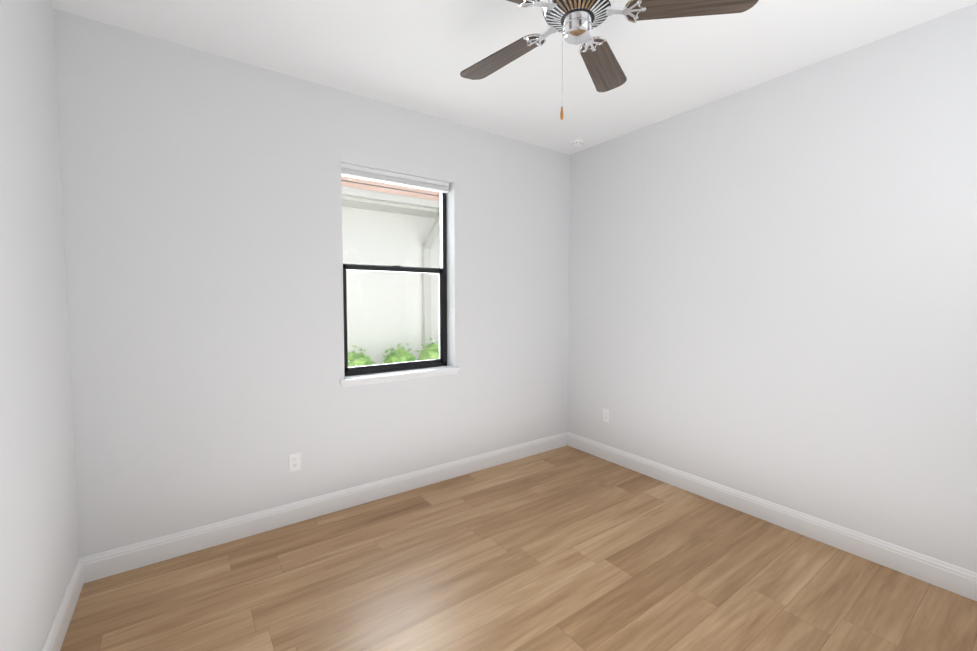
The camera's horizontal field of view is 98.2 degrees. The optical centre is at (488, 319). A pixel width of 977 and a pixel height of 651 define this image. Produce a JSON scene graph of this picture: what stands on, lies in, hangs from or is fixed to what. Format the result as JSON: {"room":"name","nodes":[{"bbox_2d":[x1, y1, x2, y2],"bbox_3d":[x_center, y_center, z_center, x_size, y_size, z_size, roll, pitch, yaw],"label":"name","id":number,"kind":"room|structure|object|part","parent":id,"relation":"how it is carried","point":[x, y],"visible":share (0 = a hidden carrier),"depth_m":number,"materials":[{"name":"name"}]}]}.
{"room":"empty bedroom","nodes":[
{"label":"empty bedroom","id":0,"kind":"room"},
{"bbox_2d":[0,0,78,650],"bbox_3d":[-0.731,0.029,0.018,0.220,2.860,5.000,-2,3,-36],"label":"wall","id":1,"kind":"structure","parent":0,"point":[39,549],"depth_m":1.62,"materials":[{"name":"white paint"}]},
{"bbox_2d":[42,556,89,650],"bbox_3d":[-1.070,1.358,0.757,0.014,0.133,3.450,-2,3,-36],"label":"baseboard","id":2,"kind":"structure","parent":1,"relation":"attached to","point":[54,641],"depth_m":1.89,"materials":[{"name":"white paint"}]},
{"bbox_2d":[53,9,569,557],"bbox_3d":[-0.718,-0.127,3.237,4.000,2.860,0.220,-2,3,-36],"label":"wall","id":3,"kind":"structure","parent":0,"point":[203,221],"depth_m":2.58,"materials":[{"name":"white paint"}]},
{"bbox_2d":[289,452,300,471],"bbox_3d":[-1.261,0.928,2.757,0.070,0.114,0.008,-2,3,-36],"label":"outlet","id":4,"kind":"object","parent":3,"relation":"attached to","point":[294,461],"visible":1,"depth_m":2.76,"materials":[{"name":"white plastic"}]},
{"bbox_2d":[86,432,565,581],"bbox_3d":[-0.650,1.240,3.208,3.560,0.133,0.014,-2,3,-36],"label":"baseboard","id":5,"kind":"structure","parent":3,"relation":"attached to","point":[104,564],"depth_m":2.74,"materials":[{"name":"white paint"}]},
{"bbox_2d":[341,176,446,375],"bbox_3d":[-0.722,-0.349,3.274,0.890,1.500,0.059,-2,3,-36],"label":"window","id":6,"kind":"structure","parent":3,"relation":"in","point":[441,271],"depth_m":3.31,"materials":[{"name":"black metal"}]},
{"bbox_2d":[340,148,454,192],"bbox_3d":[-0.666,-1.094,3.161,0.902,0.150,0.118,-2,3,-36],"label":"window blind","id":7,"kind":"object","parent":6,"relation":"attached to","point":[364,159],"visible":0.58,"depth_m":3.11,"materials":[{"name":"white plastic"}]},
{"bbox_2d":[339,366,459,387],"bbox_3d":[-0.664,0.427,3.231,0.960,0.054,0.147,-2,3,-36],"label":"window sill","id":8,"kind":"structure","parent":3,"relation":"attached to","point":[368,379],"depth_m":3.17,"materials":[{"name":"white paint"}]},
{"bbox_2d":[50,0,976,154],"bbox_3d":[0.740,-1.517,1.137,4.000,0.120,5.220,-2,3,-36],"label":"ceiling","id":9,"kind":"structure","parent":0,"point":[417,55],"depth_m":2.36,"materials":[{"name":"white paint"}]},
{"bbox_2d":[571,140,583,147],"bbox_3d":[0.792,-1.566,3.773,0.112,0.036,0.112,-2,3,-36],"label":"smoke detector","id":10,"kind":"object","parent":9,"relation":"attached to","point":[576,143],"visible":0.98,"depth_m":3.74,"materials":[{"name":"white plastic"}]},
{"bbox_2d":[460,0,758,119],"bbox_3d":[0.319,-1.144,1.702,1.283,0.680,1.276,-2,3,-36],"label":"ceiling fan","id":11,"kind":"object","parent":9,"relation":"hanging from","point":[575,22],"visible":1,"depth_m":1.68,"materials":[{"name":"brown wood"}]},
{"bbox_3d":[0.085,-1.228,1.970,0.156,0.036,0.560,-3,4,-44],"label":"blade","id":12,"kind":"part","parent":11,"relation":"part of","materials":[{"name":"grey wood"}]},
{"bbox_3d":[0.004,-1.206,1.519,0.560,0.036,0.156,-1,3,-26],"label":"blade","id":13,"kind":"part","parent":11,"relation":"part of","materials":[{"name":"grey wood"}]},
{"bbox_3d":[0.355,-1.143,1.692,0.286,0.680,0.286,-2,3,-36],"label":"motor","id":14,"kind":"part","parent":11,"relation":"part of","materials":[{"name":"silver metal"}]},
{"bbox_3d":[0.540,-1.231,2.032,0.156,0.036,0.560,1,3,28],"label":"blade","id":15,"kind":"part","parent":11,"relation":"part of","materials":[{"name":"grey wood"}]},
{"bbox_3d":[0.739,-1.211,1.619,0.560,0.036,0.156,1,3,10],"label":"blade","id":16,"kind":"part","parent":11,"relation":"part of","materials":[{"name":"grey wood"}]},
{"bbox_2d":[60,445,976,650],"bbox_3d":[0.740,1.459,1.281,4.000,0.120,5.220,-2,3,-36],"label":"floor","id":17,"kind":"structure","parent":0,"point":[566,548],"depth_m":2.17,"materials":[{"name":"brown wood"}]},
{"bbox_2d":[567,3,976,572],"bbox_3d":[1.931,-0.105,2.789,0.220,2.860,3.600,-2,3,-36],"label":"wall","id":18,"kind":"structure","parent":0,"point":[773,290],"depth_m":2.58,"materials":[{"name":"white paint"}]},
{"bbox_2d":[603,408,609,422],"bbox_3d":[1.068,0.870,3.843,0.008,0.114,0.070,-2,3,-36],"label":"electrical outlet","id":19,"kind":"object","parent":18,"relation":"attached to","point":[606,415],"visible":1,"depth_m":3.84,"materials":[{"name":"white plastic"}]},
{"bbox_2d":[566,432,976,600],"bbox_3d":[1.658,1.248,3.034,0.014,0.133,2.930,-2,3,-36],"label":"baseboard","id":20,"kind":"structure","parent":18,"relation":"attached to","point":[914,564],"depth_m":2.61,"materials":[{"name":"white paint"}]},
{"label":"outside","id":21,"kind":"structure","parent":0,"visible":0},
{"bbox_3d":[-1.556,1.395,6.572,18.000,0.200,6.050,-2,3,-36],"label":"ground","id":22,"kind":"structure","parent":21,"visible":0},
{"bbox_2d":[341,176,439,364],"bbox_3d":[-1.990,-0.897,7.067,16.000,4.330,2.828,-2,3,-36],"label":"house","id":23,"kind":"structure","parent":22,"relation":"on","point":[420,287],"depth_m":6.45,"materials":[{"name":"white paint"}]},
{"bbox_2d":[348,339,438,366],"bbox_3d":[-1.339,0.786,6.000,5.320,1.165,0.865,-2,3,-36],"label":"shrubs","id":24,"kind":"object","parent":22,"relation":"on","point":[395,358],"depth_m":5.87,"materials":[{"name":"green plant"}]}
]}

